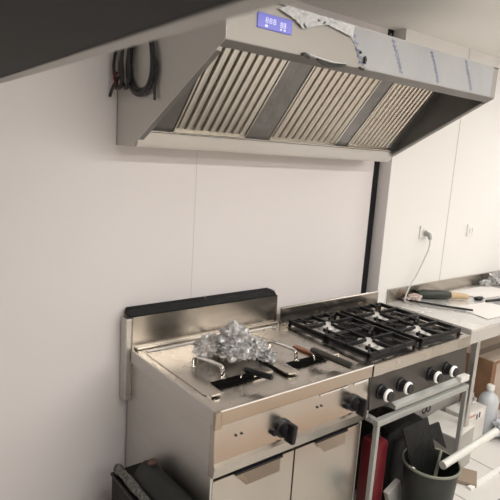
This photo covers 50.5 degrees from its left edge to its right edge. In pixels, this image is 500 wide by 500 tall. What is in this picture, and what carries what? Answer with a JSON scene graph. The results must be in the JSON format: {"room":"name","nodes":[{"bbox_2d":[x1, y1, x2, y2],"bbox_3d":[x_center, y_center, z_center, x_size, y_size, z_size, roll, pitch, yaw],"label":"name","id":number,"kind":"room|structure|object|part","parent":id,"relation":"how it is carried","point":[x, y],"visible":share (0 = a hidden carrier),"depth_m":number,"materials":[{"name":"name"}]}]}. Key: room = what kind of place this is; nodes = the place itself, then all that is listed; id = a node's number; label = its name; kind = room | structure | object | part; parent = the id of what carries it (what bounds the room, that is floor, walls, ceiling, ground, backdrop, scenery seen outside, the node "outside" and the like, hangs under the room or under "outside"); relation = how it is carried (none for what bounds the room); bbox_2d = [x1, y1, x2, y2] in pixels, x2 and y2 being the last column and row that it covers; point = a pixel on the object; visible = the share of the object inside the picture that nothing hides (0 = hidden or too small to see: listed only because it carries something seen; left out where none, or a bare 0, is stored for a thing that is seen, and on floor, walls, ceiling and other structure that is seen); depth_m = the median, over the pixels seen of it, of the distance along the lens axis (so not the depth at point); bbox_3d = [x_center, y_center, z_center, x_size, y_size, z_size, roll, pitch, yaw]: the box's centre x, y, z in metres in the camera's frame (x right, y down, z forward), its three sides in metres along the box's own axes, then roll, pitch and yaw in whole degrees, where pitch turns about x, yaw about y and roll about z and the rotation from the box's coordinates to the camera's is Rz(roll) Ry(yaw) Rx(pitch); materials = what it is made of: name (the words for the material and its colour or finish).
{"room":"commercial kitchen","nodes":[
{"label":"commercial kitchen","id":0,"kind":"room"},
{"bbox_2d":[0,0,499,499],"bbox_3d":[0.097,0.001,2.736,6.800,2.420,0.240,-5,13,-38],"label":"wall","id":1,"kind":"structure","parent":0,"point":[93,228],"depth_m":2.28,"materials":[{"name":"white paint"}]},
{"bbox_2d":[191,150,197,293],"bbox_3d":[-0.261,0.036,2.419,0.003,2.420,0.001,-5,13,-38],"label":"trim","id":2,"kind":"structure","parent":1,"relation":"attached to","point":[197,150],"depth_m":2.39,"materials":[{"name":"grey"}]},
{"bbox_2d":[116,4,498,161],"bbox_3d":[0.299,-0.620,2.234,1.496,0.457,0.732,-5,13,-38],"label":"extractor hood","id":3,"kind":"object","parent":1,"relation":"attached to","point":[281,79],"visible":0.99,"depth_m":2.04,"materials":[{"name":"metal"}]},
{"bbox_2d":[109,40,157,99],"bbox_3d":[-0.416,-0.651,1.903,0.036,0.228,0.325,-6,14,-42],"label":"coiled cable","id":4,"kind":"object","parent":3,"relation":"hanging from","point":[139,92],"visible":0.88,"depth_m":1.92,"materials":[{"name":"black rubber"},{"name":"plastic"}]},
{"bbox_3d":[-0.294,-0.570,1.781,0.002,0.447,0.719,-5,13,-38],"label":"panel","id":5,"kind":"part","parent":3,"relation":"part of","materials":[{"name":"metal"}]},
{"bbox_3d":[-0.248,-0.598,1.831,0.132,0.361,0.313,-5,13,-38],"label":"blank panel","id":6,"kind":"part","parent":3,"relation":"part of","materials":[{"name":"grey metal"}]},
{"bbox_3d":[0.076,-0.681,2.514,1.496,0.447,0.005,-5,13,-38],"label":"panel","id":7,"kind":"part","parent":3,"relation":"part of","materials":[{"name":"metal"}]},
{"bbox_3d":[0.190,-0.484,2.387,1.476,0.005,0.029,-5,13,-38],"label":"filter rail","id":8,"kind":"part","parent":3,"relation":"part of","materials":[{"name":"silver metal"}]},
{"bbox_3d":[0.128,-0.628,2.125,0.123,0.361,0.313,-5,13,-38],"label":"blank panel","id":9,"kind":"part","parent":3,"relation":"part of","materials":[{"name":"grey metal"}]},
{"bbox_2d":[353,29,362,65],"bbox_3d":[0.364,-0.695,1.808,0.086,0.117,0.001,-5,13,-38],"label":"print","id":10,"kind":"object","parent":3,"relation":"attached to","point":[357,33],"depth_m":1.81,"materials":[{"name":"blue"}]},
{"bbox_3d":[0.516,-0.709,1.946,1.494,0.132,0.030,-5,13,-38],"label":"panel","id":11,"kind":"part","parent":3,"relation":"part of","materials":[{"name":"metal"}]},
{"bbox_3d":[0.539,-0.661,2.445,0.080,0.361,0.313,-5,13,-38],"label":"blank panel","id":12,"kind":"part","parent":3,"relation":"part of","materials":[{"name":"grey metal"}]},
{"bbox_3d":[0.310,-0.833,2.198,1.496,0.006,0.714,-5,13,-38],"label":"panel","id":13,"kind":"part","parent":3,"relation":"part of","materials":[{"name":"metal"}]},
{"bbox_2d":[392,39,402,73],"bbox_3d":[0.542,-0.709,1.946,0.086,0.117,0.001,-5,13,-38],"label":"print","id":14,"kind":"object","parent":3,"relation":"attached to","point":[397,44],"depth_m":1.95,"materials":[{"name":"blue"}]},
{"bbox_3d":[0.851,-0.685,2.688,0.058,0.361,0.313,-5,13,-38],"label":"blank panel","id":15,"kind":"part","parent":3,"relation":"part of","materials":[{"name":"metal"}]},
{"bbox_3d":[0.883,-0.663,2.698,0.002,0.447,0.719,-5,13,-38],"label":"panel","id":16,"kind":"part","parent":3,"relation":"part of","materials":[{"name":"metal"}]},
{"bbox_2d":[430,51,439,82],"bbox_3d":[0.731,-0.722,2.093,0.085,0.114,0.001,-5,13,-38],"label":"print","id":17,"kind":"object","parent":3,"relation":"attached to","point":[434,55],"depth_m":2.09,"materials":[{"name":"blue"}]},
{"bbox_2d":[465,60,471,90],"bbox_3d":[0.927,-0.740,2.246,0.084,0.117,0.001,-5,13,-38],"label":"print","id":18,"kind":"object","parent":3,"relation":"attached to","point":[468,63],"depth_m":2.25,"materials":[{"name":"blue"}]},
{"bbox_2d":[361,29,393,292],"bbox_3d":[0.711,-0.040,3.173,0.043,2.420,0.006,-5,13,-38],"label":"trim","id":19,"kind":"structure","parent":1,"relation":"attached to","point":[376,163],"depth_m":3.15,"materials":[{"name":"black plastic"}]},
{"bbox_2d":[419,225,427,238],"bbox_3d":[1.097,-0.113,3.341,0.080,0.084,0.016,-5,13,-38],"label":"wall socket","id":20,"kind":"object","parent":1,"relation":"attached to","point":[423,228],"visible":0.94,"depth_m":3.33,"materials":[{"name":"white plastic"}]},
{"bbox_2d":[439,50,469,279],"bbox_3d":[1.293,-0.066,3.518,0.005,2.420,0.002,-5,13,-38],"label":"trim","id":21,"kind":"structure","parent":1,"relation":"attached to","point":[469,50],"depth_m":3.46,"materials":[{"name":"grey"}]},
{"bbox_2d":[466,224,473,235],"bbox_3d":[1.534,-0.138,3.683,0.080,0.084,0.016,-5,13,-38],"label":"wall socket","id":22,"kind":"object","parent":1,"relation":"attached to","point":[470,227],"visible":1,"depth_m":3.67,"materials":[{"name":"white plastic"}]},
{"bbox_2d":[296,0,499,57],"bbox_3d":[1.560,-0.826,0.775,6.800,0.100,4.750,-5,13,-38],"label":"ceiling","id":23,"kind":"structure","parent":0,"point":[472,24],"depth_m":2.65,"materials":[{"name":"paint"}]},
{"bbox_2d":[0,0,293,83],"bbox_3d":[-0.544,-0.511,0.373,1.155,0.640,2.599,-5,13,-38],"label":"shelf","id":24,"kind":"object","parent":23,"relation":"hanging from","point":[37,36],"visible":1,"depth_m":0.69,"materials":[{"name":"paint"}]},
{"bbox_2d":[353,410,499,499],"bbox_3d":[1.401,1.647,1.232,6.800,0.100,4.750,-5,13,-38],"label":"floor","id":25,"kind":"structure","parent":0,"point":[486,458],"depth_m":3.01,"materials":[{"name":"tile"}]},
{"bbox_2d":[111,462,151,499],"bbox_3d":[-0.303,1.151,1.938,0.138,0.398,0.713,-5,13,-38],"label":"crate","id":26,"kind":"object","parent":25,"relation":"on","point":[120,491],"visible":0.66,"depth_m":2.09,"materials":[{"name":"plastic"}]},
{"bbox_2d":[113,463,150,499],"bbox_3d":[-0.336,0.934,1.886,0.043,0.043,0.646,-5,13,-38],"label":"rag","id":27,"kind":"object","parent":26,"relation":"on","point":[119,470],"visible":1,"depth_m":2.02,"materials":[{"name":"grey fabric"}]},
{"bbox_2d":[135,458,192,499],"bbox_3d":[-0.248,0.903,1.871,0.102,0.115,0.566,-5,13,-38],"label":"rolled mat","id":28,"kind":"object","parent":26,"relation":"on","point":[151,477],"visible":0.99,"depth_m":1.95,"materials":[{"name":"rubber"}]},
{"bbox_2d":[119,288,373,499],"bbox_3d":[-0.020,0.781,2.290,0.826,1.036,0.754,-5,13,-38],"label":"fryer","id":29,"kind":"object","parent":25,"relation":"on","point":[296,436],"visible":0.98,"depth_m":2.10,"materials":[{"name":"metal"}]},
{"bbox_2d":[128,295,277,392],"bbox_3d":[-0.200,0.419,2.506,0.800,0.345,0.058,-5,13,-38],"label":"backsplash","id":30,"kind":"structure","parent":29,"relation":"attached to","point":[155,328],"depth_m":2.42,"materials":[{"name":"metal"}]},
{"bbox_2d":[146,345,272,396],"bbox_3d":[-0.149,0.443,2.129,0.358,0.069,0.452,-5,13,-38],"label":"tank cover","id":31,"kind":"object","parent":29,"relation":"on","point":[205,375],"visible":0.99,"depth_m":2.08,"materials":[{"name":"metal"}]},
{"bbox_3d":[-0.162,0.448,2.050,0.154,0.052,0.022,12,13,37],"label":"handle","id":32,"kind":"part","parent":31,"relation":"part of","materials":[{"name":"silver metal"}]},
{"bbox_2d":[190,320,277,362],"bbox_3d":[-0.069,0.378,2.194,0.339,0.170,0.227,-1,11,-24],"label":"plastic","id":33,"kind":"object","parent":31,"relation":"on","point":[234,342],"visible":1,"depth_m":2.17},
{"bbox_2d":[218,367,272,388],"bbox_3d":[-0.114,0.543,2.100,0.214,0.263,0.479,-5,13,-38],"label":"basket","id":34,"kind":"object","parent":29,"relation":"in","point":[248,370],"visible":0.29,"depth_m":1.96,"materials":[{"name":"metal"}]},
{"bbox_2d":[134,323,369,410],"bbox_3d":[0.013,0.460,2.238,0.798,0.012,0.630,-5,13,-38],"label":"countertop","id":35,"kind":"structure","parent":29,"relation":"on","point":[242,392],"depth_m":2.05,"materials":[{"name":"metal"}]},
{"bbox_3d":[0.000,1.011,1.993,0.384,0.455,0.021,-5,13,-38],"label":"door","id":36,"kind":"part","parent":29,"relation":"part of","materials":[{"name":"metal"}]},
{"bbox_3d":[0.033,0.812,1.944,0.225,0.046,0.026,-5,13,-38],"label":"door pull","id":37,"kind":"part","parent":29,"relation":"part of","materials":[{"name":"metal"}]},
{"bbox_3d":[0.133,0.666,1.960,0.072,0.072,0.042,-5,13,-38],"label":"knob","id":38,"kind":"part","parent":29,"relation":"part of","materials":[{"name":"black plastic"}]},
{"bbox_3d":[0.185,0.658,2.038,0.794,0.199,0.040,-5,13,-38],"label":"control panel","id":39,"kind":"part","parent":29,"relation":"part of","materials":[{"name":"metal"}]},
{"bbox_2d":[251,327,338,374],"bbox_3d":[0.154,0.421,2.366,0.358,0.065,0.452,-5,13,-38],"label":"tank cover","id":40,"kind":"object","parent":29,"relation":"on","point":[281,340],"depth_m":2.34,"materials":[{"name":"metal"}]},
{"bbox_3d":[0.139,0.428,2.276,0.157,0.048,0.018,13,14,42],"label":"handle","id":41,"kind":"part","parent":40,"relation":"part of","materials":[{"name":"silver metal"}]},
{"bbox_3d":[0.238,0.442,2.338,0.027,0.011,0.115,-7,15,-45],"label":"copper strip","id":42,"kind":"part","parent":40,"relation":"part of","materials":[{"name":"brown metal"}]},
{"bbox_2d":[296,347,353,368],"bbox_3d":[0.208,0.529,2.322,0.213,0.252,0.528,-5,13,-38],"label":"basket","id":43,"kind":"object","parent":29,"relation":"in","point":[347,364],"visible":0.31,"depth_m":2.19,"materials":[{"name":"metal"}]},
{"bbox_3d":[0.309,0.986,2.233,0.384,0.455,0.021,-5,13,-38],"label":"door","id":44,"kind":"part","parent":29,"relation":"part of","materials":[{"name":"metal"}]},
{"bbox_3d":[0.334,0.788,2.179,0.190,0.046,0.026,-5,13,-38],"label":"door pull","id":45,"kind":"part","parent":29,"relation":"part of","materials":[{"name":"metal"}]},
{"bbox_3d":[0.444,0.641,2.203,0.072,0.072,0.042,-5,13,-38],"label":"knob","id":46,"kind":"part","parent":29,"relation":"part of","materials":[{"name":"black plastic"}]},
{"bbox_2d":[356,430,387,499],"bbox_3d":[0.574,1.071,2.511,0.090,0.458,0.100,-5,13,-38],"label":"canister","id":47,"kind":"object","parent":25,"relation":"on","point":[367,439],"visible":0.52,"depth_m":2.47,"materials":[{"name":"paint"}]},
{"bbox_2d":[279,291,470,499],"bbox_3d":[0.633,0.787,2.760,0.770,0.936,0.664,-5,13,-38],"label":"range","id":48,"kind":"object","parent":25,"relation":"on","point":[414,357],"visible":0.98,"depth_m":2.57,"materials":[{"name":"metal"}]},
{"bbox_3d":[0.334,0.554,2.503,0.012,0.249,0.590,-5,13,-38],"label":"panel","id":49,"kind":"part","parent":48,"relation":"part of","materials":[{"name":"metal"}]},
{"bbox_3d":[0.392,0.401,2.669,0.152,0.025,0.152,-5,13,-38],"label":"burner","id":50,"kind":"part","parent":48,"relation":"part of","materials":[{"name":"metal"}]},
{"bbox_2d":[279,291,378,323],"bbox_3d":[0.451,0.433,2.958,0.770,0.336,0.009,-5,13,-38],"label":"backsplash","id":51,"kind":"structure","parent":48,"relation":"attached to","point":[287,313],"depth_m":2.90,"materials":[{"name":"metal"}]},
{"bbox_3d":[0.551,0.448,2.469,0.152,0.025,0.152,-5,13,-38],"label":"burner","id":52,"kind":"part","parent":48,"relation":"part of","materials":[{"name":"metal"}]},
{"bbox_3d":[0.532,1.039,2.349,0.020,0.577,0.024,-5,13,-38],"label":"stand leg","id":53,"kind":"part","parent":48,"relation":"part of","materials":[{"name":"grey metal"}]},
{"bbox_2d":[282,307,466,363],"bbox_3d":[0.643,0.415,2.710,0.770,0.014,0.600,-5,13,-38],"label":"cooktop","id":54,"kind":"object","parent":48,"relation":"in","point":[419,350],"depth_m":2.58,"materials":[{"name":"metal"}]},
{"bbox_3d":[0.691,0.377,2.902,0.152,0.025,0.152,-5,13,-38],"label":"burner","id":55,"kind":"part","parent":48,"relation":"part of","materials":[{"name":"metal"}]},
{"bbox_3d":[0.586,0.624,2.297,0.068,0.068,0.046,-5,13,-38],"label":"knob","id":56,"kind":"part","parent":48,"relation":"part of","materials":[{"name":"black plastic"}]},
{"bbox_3d":[0.697,0.615,2.385,0.068,0.068,0.046,-5,13,-38],"label":"knob","id":57,"kind":"part","parent":48,"relation":"part of","materials":[{"name":"black plastic"}]},
{"bbox_3d":[0.636,0.666,2.759,0.740,0.025,0.603,-5,13,-38],"label":"stand frame","id":58,"kind":"part","parent":48,"relation":"part of","materials":[{"name":"grey metal"}]},
{"bbox_3d":[0.806,0.588,2.517,0.766,0.157,0.040,-5,13,-38],"label":"control panel","id":59,"kind":"part","parent":48,"relation":"part of","materials":[{"name":"metal"}]},
{"bbox_3d":[0.850,0.424,2.702,0.152,0.025,0.152,-5,13,-38],"label":"burner","id":60,"kind":"part","parent":48,"relation":"part of","materials":[{"name":"metal"}]},
{"bbox_3d":[0.831,0.728,2.518,0.736,0.029,0.030,-5,13,-38],"label":"stand rail","id":61,"kind":"part","parent":48,"relation":"part of","materials":[{"name":"grey metal"}]},
{"bbox_3d":[0.880,0.601,2.527,0.068,0.068,0.046,-5,13,-38],"label":"knob","id":62,"kind":"part","parent":48,"relation":"part of","materials":[{"name":"black plastic"}]},
{"bbox_3d":[0.987,0.592,2.610,0.068,0.068,0.046,-5,13,-38],"label":"knob","id":63,"kind":"part","parent":48,"relation":"part of","materials":[{"name":"black plastic"}]},
{"bbox_3d":[1.096,0.995,2.788,0.020,0.577,0.024,-5,13,-38],"label":"stand leg","id":64,"kind":"part","parent":48,"relation":"part of","materials":[{"name":"grey metal"}]},
{"bbox_2d":[383,478,401,499],"bbox_3d":[0.703,1.204,2.587,0.147,0.174,0.030,-5,13,-38],"label":"board","id":65,"kind":"object","parent":25,"relation":"on","point":[393,491],"visible":0.96,"depth_m":2.56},
{"bbox_2d":[354,406,445,499],"bbox_3d":[0.778,1.044,2.801,0.500,0.432,0.275,-5,13,-38],"label":"bag","id":66,"kind":"object","parent":25,"relation":"on","point":[392,432],"visible":0.31,"depth_m":2.64,"materials":[{"name":"plastic"}]},
{"bbox_2d":[381,386,459,418],"bbox_3d":[1.069,1.017,3.386,0.600,0.308,0.222,-5,13,-38],"label":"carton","id":67,"kind":"object","parent":25,"relation":"on","point":[441,405],"visible":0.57,"depth_m":3.32,"materials":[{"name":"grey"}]},
{"bbox_2d":[402,448,461,499],"bbox_3d":[0.837,1.122,2.496,0.267,0.400,0.267,-5,13,-38],"label":"bucket","id":68,"kind":"object","parent":25,"relation":"on","point":[416,485],"depth_m":2.40,"materials":[{"name":"plastic"}]},
{"bbox_2d":[402,417,436,475],"bbox_3d":[0.781,1.014,2.468,0.320,0.495,0.005,-5,13,-38],"label":"plastic sheet","id":69,"kind":"object","parent":68,"relation":"in","point":[418,438],"visible":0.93,"depth_m":2.44,"materials":[{"name":"black plastic"}]},
{"bbox_3d":[0.843,1.089,2.453,0.090,0.320,0.005,-5,13,-38],"label":"thin strip","id":70,"kind":"part","parent":68,"relation":"part of","materials":[{"name":"plastic"}]},
{"bbox_2d":[439,428,499,469],"bbox_3d":[1.061,0.949,2.546,0.477,0.066,0.036,-5,13,-38],"label":"pipe","id":71,"kind":"object","parent":68,"relation":"on","point":[450,460],"visible":1,"depth_m":2.51,"materials":[{"name":"plastic"}]},
{"bbox_2d":[386,270,499,426],"bbox_3d":[1.702,0.691,3.655,1.832,0.935,0.563,-5,13,-38],"label":"work table","id":72,"kind":"object","parent":25,"relation":"on","point":[480,329],"depth_m":3.11,"materials":[{"name":"metal"}]},
{"bbox_2d":[402,293,421,301],"bbox_3d":[1.012,0.300,3.307,0.152,0.050,0.093,-5,13,-38],"label":"crumpled paper","id":73,"kind":"object","parent":72,"relation":"on","point":[414,296],"visible":0.88,"depth_m":3.29,"materials":[{"name":"beige paper"}]},
{"bbox_2d":[404,231,431,302],"bbox_3d":[1.042,0.103,3.293,0.218,0.431,0.056,-7,15,-44],"label":"power cord","id":74,"kind":"object","parent":72,"relation":"on","point":[426,233],"visible":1,"depth_m":3.31,"materials":[{"name":"grey plastic"}]},
{"bbox_2d":[403,298,472,310],"bbox_3d":[1.136,0.333,3.211,0.403,0.016,0.022,7,11,19],"label":"metal rod","id":75,"kind":"object","parent":72,"relation":"on","point":[403,298],"visible":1,"depth_m":3.20,"materials":[{"name":"black metal"}]},
{"bbox_2d":[416,289,468,299],"bbox_3d":[1.239,0.287,3.399,0.347,0.062,0.059,2,11,-8],"label":"brush","id":76,"kind":"object","parent":72,"relation":"on","point":[426,293],"visible":0.92,"depth_m":3.37,"materials":[{"name":"black"}]},
{"bbox_2d":[418,303,466,311],"bbox_3d":[1.156,0.343,3.213,0.290,0.003,0.092,7,11,16],"label":"paper sheet","id":77,"kind":"object","parent":72,"relation":"on","point":[420,304],"visible":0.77,"depth_m":3.19,"materials":[{"name":"white paper"}]},
{"bbox_3d":[1.232,0.852,3.001,0.035,0.738,0.035,-5,13,-38],"label":"leg","id":78,"kind":"part","parent":72,"relation":"part of","materials":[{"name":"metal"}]},
{"bbox_2d":[451,286,499,297],"bbox_3d":[1.626,0.294,3.642,0.480,0.003,0.270,-5,13,-38],"label":"paper sheet","id":79,"kind":"object","parent":72,"relation":"on","point":[484,291],"visible":0.93,"depth_m":3.65,"materials":[{"name":"white paper"}]},
{"bbox_2d":[456,302,499,318],"bbox_3d":[1.429,0.361,3.208,0.370,0.003,0.260,-5,13,-38],"label":"paper sheet","id":80,"kind":"object","parent":72,"relation":"on","point":[487,310],"visible":0.96,"depth_m":3.21,"materials":[{"name":"white paper"}]},
{"bbox_2d":[474,296,482,300],"bbox_3d":[1.486,0.315,3.445,0.091,0.024,0.052,-5,13,-38],"label":"cloth","id":81,"kind":"object","parent":72,"relation":"on","point":[479,298],"visible":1,"depth_m":3.43,"materials":[{"name":"black fabric"}]},
{"bbox_2d":[479,271,499,286],"bbox_3d":[1.819,0.203,3.897,0.362,0.138,0.141,1,11,-13],"label":"wrap","id":82,"kind":"object","parent":72,"relation":"on","point":[494,278],"visible":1,"depth_m":3.86,"materials":[{"name":"metal"}]},
{"bbox_3d":[1.664,0.315,3.480,0.383,0.022,0.050,-5,13,-38],"label":"dark strip","id":83,"kind":"part","parent":72,"relation":"part of","materials":[{"name":"metal"}]},
{"bbox_2d":[428,410,474,466],"bbox_3d":[1.124,1.113,3.064,0.244,0.243,0.224,-6,14,-43],"label":"carton","id":84,"kind":"object","parent":25,"relation":"on","point":[448,422],"visible":0.45,"depth_m":3.01,"materials":[{"name":"white cardboard"}]},
{"bbox_3d":[1.132,0.999,3.043,0.244,0.010,0.224,-6,14,-43],"label":"lid","id":85,"kind":"part","parent":84,"relation":"part of","materials":[{"name":"white cardboard"}]},
{"bbox_2d":[445,401,485,440],"bbox_3d":[1.356,1.091,3.352,0.260,0.213,0.134,-5,13,-38],"label":"carton","id":86,"kind":"object","parent":25,"relation":"on","point":[478,410],"visible":0.44,"depth_m":3.33,"materials":[{"name":"cardboard"}]},
{"bbox_2d":[460,392,476,403],"bbox_3d":[1.384,0.934,3.350,0.091,0.083,0.114,10,12,31],"label":"scrap","id":87,"kind":"object","parent":86,"relation":"on","point":[474,398],"visible":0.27,"depth_m":3.33,"materials":[{"name":"white paper"}]},
{"bbox_2d":[457,467,476,487],"bbox_3d":[1.194,1.256,2.936,0.115,0.021,0.145,8,11,22],"label":"wooden block","id":88,"kind":"object","parent":25,"relation":"on","point":[467,477],"visible":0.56,"depth_m":2.91,"materials":[{"name":"brown wood"}]},
{"bbox_2d":[459,335,499,409],"bbox_3d":[1.790,0.911,3.925,0.594,0.412,0.284,-5,13,-38],"label":"cardboard box","id":89,"kind":"object","parent":25,"relation":"on","point":[488,366],"visible":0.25,"depth_m":3.69,"materials":[{"name":"brown cardboard"}]},
{"bbox_2d":[467,466,499,489],"bbox_3d":[1.635,1.240,3.196,1.170,0.014,0.025,-5,13,-38],"label":"pipe","id":90,"kind":"object","parent":25,"relation":"on","point":[494,472],"visible":1,"depth_m":2.94,"materials":[{"name":"white plastic"}]},
{"bbox_2d":[478,383,498,433],"bbox_3d":[1.554,1.029,3.466,0.124,0.318,0.124,-5,13,-38],"label":"bottle","id":91,"kind":"object","parent":25,"relation":"on","point":[488,398],"visible":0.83,"depth_m":3.42,"materials":[{"name":"white plastic"}]},
{"bbox_2d":[493,415,499,437],"bbox_3d":[1.647,1.145,3.392,0.269,0.180,0.155,-5,13,-38],"label":"plastic bag","id":92,"kind":"object","parent":25,"relation":"on","point":[496,424],"visible":0.67,"depth_m":3.37,"materials":[{"name":"white plastic"}]}
]}

